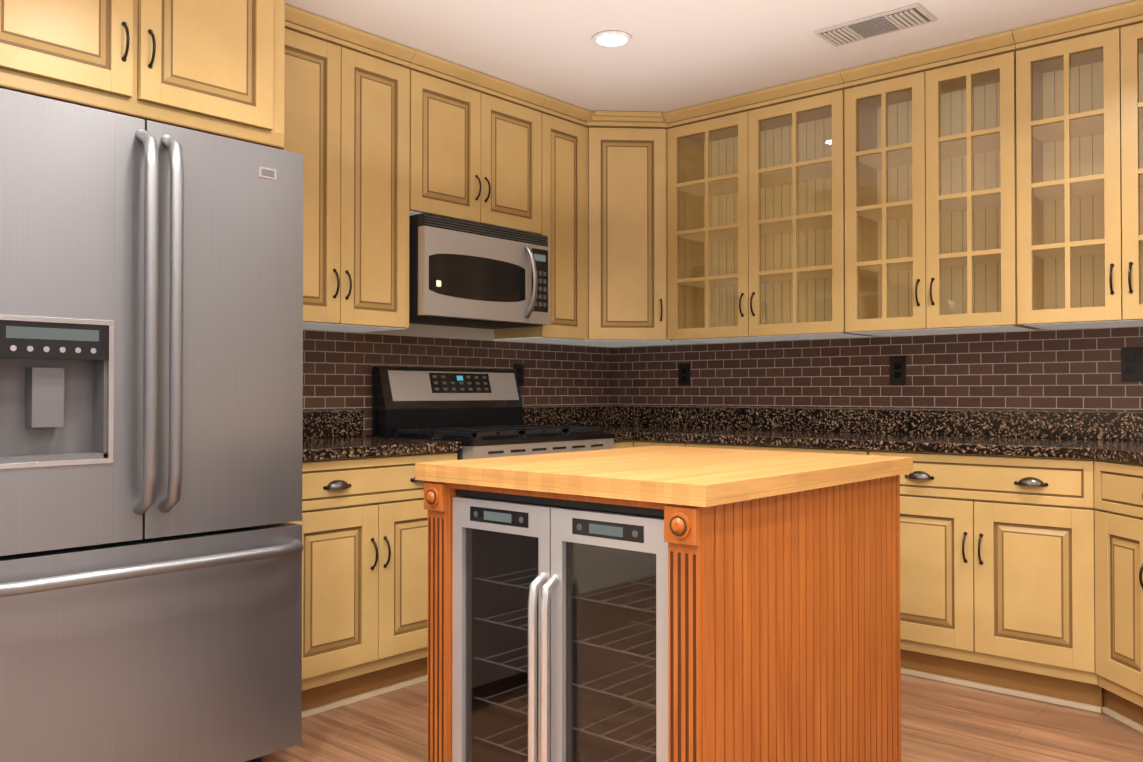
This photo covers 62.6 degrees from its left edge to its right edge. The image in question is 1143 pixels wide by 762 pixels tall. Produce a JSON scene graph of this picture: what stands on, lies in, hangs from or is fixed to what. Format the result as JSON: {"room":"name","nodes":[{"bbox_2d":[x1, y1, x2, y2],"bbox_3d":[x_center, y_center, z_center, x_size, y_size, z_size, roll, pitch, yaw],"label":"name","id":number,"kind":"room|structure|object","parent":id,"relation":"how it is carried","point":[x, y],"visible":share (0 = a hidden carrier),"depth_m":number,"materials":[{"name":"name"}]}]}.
{"room":"kitchen","nodes":[
{"label":"kitchen","id":0,"kind":"room"},
{"bbox_2d":[303,323,612,410],"bbox_3d":[-1.937,-0.117,2.967,0.100,2.510,6.700,-1,-1,41],"label":"wall","id":1,"kind":"structure","parent":0,"point":[432,331],"depth_m":4.43,"materials":[{"name":"beige paint"}]},
{"bbox_2d":[0,0,284,148],"bbox_3d":[-1.521,-1.067,2.858,0.680,0.605,1.105,-1,-1,41],"label":"upper cabinet","id":2,"kind":"object","parent":1,"relation":"attached to","point":[214,67],"visible":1,"depth_m":2.76,"materials":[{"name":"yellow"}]},
{"bbox_2d":[281,4,414,331],"bbox_3d":[-1.026,-0.788,3.671,0.355,1.144,0.771,-1,-1,41],"label":"upper cabinet","id":3,"kind":"object","parent":1,"relation":"attached to","point":[346,111],"visible":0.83,"depth_m":3.65,"materials":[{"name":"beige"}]},
{"bbox_2d":[303,330,612,435],"bbox_3d":[-0.651,0.227,4.358,0.006,0.857,2.694,-1,-1,41],"label":"backsplash","id":4,"kind":"structure","parent":1,"relation":"attached to","point":[337,370],"depth_m":4.41,"materials":[{"name":"brick"}]},
{"bbox_2d":[514,364,523,386],"bbox_3d":[-0.268,-0.029,4.788,0.006,0.116,0.072,-1,-1,41],"label":"electrical outlet","id":5,"kind":"object","parent":4,"relation":"attached to","point":[519,368],"visible":0.79,"depth_m":4.79,"materials":[{"name":"black plastic"}]},
{"bbox_2d":[407,50,546,234],"bbox_3d":[-0.512,-1.025,4.265,0.355,0.656,0.793,-1,-1,41],"label":"upper cabinet","id":6,"kind":"object","parent":1,"relation":"attached to","point":[475,146],"visible":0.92,"depth_m":4.13,"materials":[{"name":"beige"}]},
{"bbox_2d":[409,213,549,328],"bbox_3d":[-0.477,-0.472,4.230,0.442,0.420,0.756,-1,-1,41],"label":"microwave","id":7,"kind":"object","parent":6,"relation":"attached to","point":[467,274],"visible":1,"depth_m":4.07,"materials":[{"name":"silver metal"}]},
{"bbox_2d":[494,96,591,342],"bbox_3d":[-0.141,-0.776,4.688,0.355,1.144,0.333,-1,-1,41],"label":"upper cabinet","id":8,"kind":"object","parent":1,"relation":"attached to","point":[563,178],"visible":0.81,"depth_m":4.59,"materials":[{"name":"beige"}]},
{"bbox_2d":[543,111,695,346],"bbox_3d":[0.267,-0.772,4.959,0.613,1.144,0.608,-1,-1,41],"label":"upper cabinet","id":9,"kind":"object","parent":1,"relation":"attached to","point":[626,228],"visible":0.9,"depth_m":4.73,"materials":[{"name":"yellow wood"}]},
{"bbox_2d":[260,673,1142,761],"bbox_3d":[0.175,1.146,1.112,5.700,0.060,6.700,-1,-1,41],"label":"floor","id":10,"kind":"structure","parent":0,"point":[941,721],"depth_m":3.07,"materials":[{"name":"brown wood"}]},
{"bbox_2d":[0,88,303,761],"bbox_3d":[-1.401,0.234,2.647,1.023,1.802,0.912,-1,-1,41],"label":"fridge","id":11,"kind":"object","parent":10,"relation":"on","point":[151,370],"visible":1,"depth_m":2.35,"materials":[{"name":"grey metal"}]},
{"bbox_2d":[288,451,456,717],"bbox_3d":[-0.913,0.708,3.550,0.659,0.875,0.760,-1,-1,41],"label":"base cabinet","id":12,"kind":"object","parent":10,"relation":"on","point":[364,522],"visible":0.52,"depth_m":3.31,"materials":[{"name":"yellow wood"}]},
{"bbox_2d":[302,410,461,460],"bbox_3d":[-0.966,0.195,3.504,0.647,0.149,0.911,-1,-1,41],"label":"countertop","id":13,"kind":"structure","parent":12,"relation":"on","point":[326,434],"depth_m":3.61,"materials":[{"name":"black stone"}]},
{"bbox_2d":[366,366,614,459],"bbox_3d":[-0.332,0.545,4.143,0.705,1.215,0.874,-1,-1,41],"label":"range","id":14,"kind":"object","parent":10,"relation":"on","point":[477,413],"visible":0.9,"depth_m":4.15,"materials":[{"name":"grey metal"}]},
{"bbox_2d":[614,440,633,448],"bbox_3d":[0.203,0.724,4.831,0.659,0.875,0.857,-1,-1,41],"label":"base cabinet","id":15,"kind":"object","parent":10,"relation":"on","point":[624,444],"visible":0.06,"depth_m":4.44,"materials":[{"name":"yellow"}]},
{"bbox_2d":[523,406,633,440],"bbox_3d":[-0.013,0.208,4.595,0.651,0.149,0.211,-1,-1,41],"label":"countertop","id":16,"kind":"structure","parent":15,"relation":"on","point":[619,420],"depth_m":5.08,"materials":[{"name":"black stone"}]},
{"bbox_2d":[633,440,687,446],"bbox_3d":[0.597,0.721,4.619,0.314,0.875,0.659,-1,-1,41],"label":"base cabinet","id":17,"kind":"object","parent":10,"relation":"on","point":[639,443],"depth_m":4.41,"materials":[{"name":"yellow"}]},
{"bbox_2d":[415,445,912,761],"bbox_3d":[0.284,0.677,2.615,0.916,0.914,1.114,-1,-1,41],"label":"kitchen island","id":18,"kind":"object","parent":10,"relation":"on","point":[657,603],"visible":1,"depth_m":2.29,"materials":[{"name":"brown wood"}]},
{"bbox_2d":[686,442,869,454],"bbox_3d":[1.043,0.716,4.231,0.865,0.875,0.659,-1,-1,41],"label":"base cabinet","id":19,"kind":"object","parent":10,"relation":"on","point":[789,449],"visible":0.02,"depth_m":3.98,"materials":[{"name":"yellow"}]},
{"bbox_2d":[869,450,1103,712],"bbox_3d":[1.673,0.710,3.682,0.803,0.875,0.659,-1,-1,41],"label":"base cabinet","id":20,"kind":"object","parent":10,"relation":"on","point":[997,573],"visible":0.75,"depth_m":3.41,"materials":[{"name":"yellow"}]},
{"bbox_2d":[1094,460,1142,732],"bbox_3d":[2.078,0.701,2.942,0.632,0.874,0.680,0,-1,-4],"label":"base cabinet","id":21,"kind":"object","parent":10,"relation":"on","point":[1118,505],"visible":0.94,"depth_m":3.07,"materials":[{"name":"yellow wood"}]},
{"bbox_2d":[634,406,1142,456],"bbox_3d":[1.417,0.200,3.919,3.697,0.149,0.647,-1,-1,41],"label":"countertop","id":22,"kind":"structure","parent":21,"relation":"on","point":[1113,436],"depth_m":4.08,"materials":[{"name":"black stone"}]},
{"bbox_2d":[1046,442,1142,464],"bbox_3d":[1.960,0.240,2.712,0.914,0.038,0.458,-1,-1,41],"label":"countertop","id":23,"kind":"structure","parent":21,"relation":"on","point":[1125,452],"depth_m":3.21,"materials":[{"name":"black stone"}]},
{"bbox_2d":[285,0,1135,112],"bbox_3d":[0.175,-1.424,1.143,5.700,0.060,6.700,-1,-1,41],"label":"ceiling","id":24,"kind":"structure","parent":0,"point":[672,55],"depth_m":3.72,"materials":[{"name":"white paint"}]},
{"bbox_2d":[592,31,631,46],"bbox_3d":[0.161,-1.355,3.730,0.156,0.009,0.156,-1,-1,41],"label":"recessed light","id":25,"kind":"object","parent":24,"relation":"in","point":[611,39],"visible":0.98,"depth_m":3.72,"materials":[{"name":"white"}]},
{"bbox_2d":[814,4,936,46],"bbox_3d":[1.161,-1.355,3.603,0.406,0.011,0.192,-1,-1,41],"label":"ceiling vent","id":26,"kind":"object","parent":24,"relation":"in","point":[882,23],"visible":0.98,"depth_m":3.58,"materials":[{"name":"grey metal"}]},
{"bbox_2d":[613,325,1142,411],"bbox_3d":[2.380,-0.109,3.583,5.600,2.510,0.100,-1,-1,41],"label":"wall","id":27,"kind":"structure","parent":0,"point":[894,336],"depth_m":4.26,"materials":[{"name":"beige paint"}]},
{"bbox_2d":[663,71,868,342],"bbox_3d":[0.934,-0.777,4.546,0.943,1.144,0.355,-1,-1,41],"label":"upper cabinet","id":28,"kind":"object","parent":27,"relation":"attached to","point":[756,215],"visible":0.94,"depth_m":4.55,"materials":[{"name":"yellow wood"}]},
{"bbox_2d":[613,327,1142,411],"bbox_3d":[1.704,-0.040,4.101,3.900,0.330,0.006,-1,-1,41],"label":"backsplash","id":29,"kind":"structure","parent":27,"relation":"attached to","point":[1067,370],"depth_m":4.28,"materials":[{"name":"brick"}]},
{"bbox_2d":[679,363,689,384],"bbox_3d":[0.605,-0.036,5.047,0.072,0.118,0.006,-1,-1,41],"label":"electrical outlet","id":30,"kind":"object","parent":29,"relation":"attached to","point":[684,373],"visible":1,"depth_m":5.04,"materials":[{"name":"black plastic"}]},
{"bbox_2d":[889,355,905,384],"bbox_3d":[1.485,-0.049,4.280,0.076,0.135,0.006,-1,-1,41],"label":"electrical outlet","id":31,"kind":"object","parent":29,"relation":"attached to","point":[898,370],"visible":1,"depth_m":4.28,"materials":[{"name":"black plastic"}]},
{"bbox_2d":[1121,347,1142,381],"bbox_3d":[2.209,-0.065,3.650,0.132,0.135,0.006,-1,-1,41],"label":"electrical outlet","id":32,"kind":"object","parent":29,"relation":"attached to","point":[1131,364],"visible":1,"depth_m":3.67,"materials":[{"name":"black plastic"}]},
{"bbox_2d":[840,30,1039,335],"bbox_3d":[1.558,-0.784,4.003,0.706,1.144,0.355,-1,-1,41],"label":"upper cabinet","id":33,"kind":"object","parent":27,"relation":"attached to","point":[930,192],"visible":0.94,"depth_m":4.00,"materials":[{"name":"yellow wood"}]},
{"bbox_2d":[1013,0,1142,329],"bbox_3d":[2.097,-0.790,3.534,0.720,1.144,0.355,-1,-1,41],"label":"upper cabinet","id":34,"kind":"object","parent":27,"relation":"attached to","point":[1079,107],"visible":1,"depth_m":3.60,"materials":[{"name":"yellow wood"}]}
]}

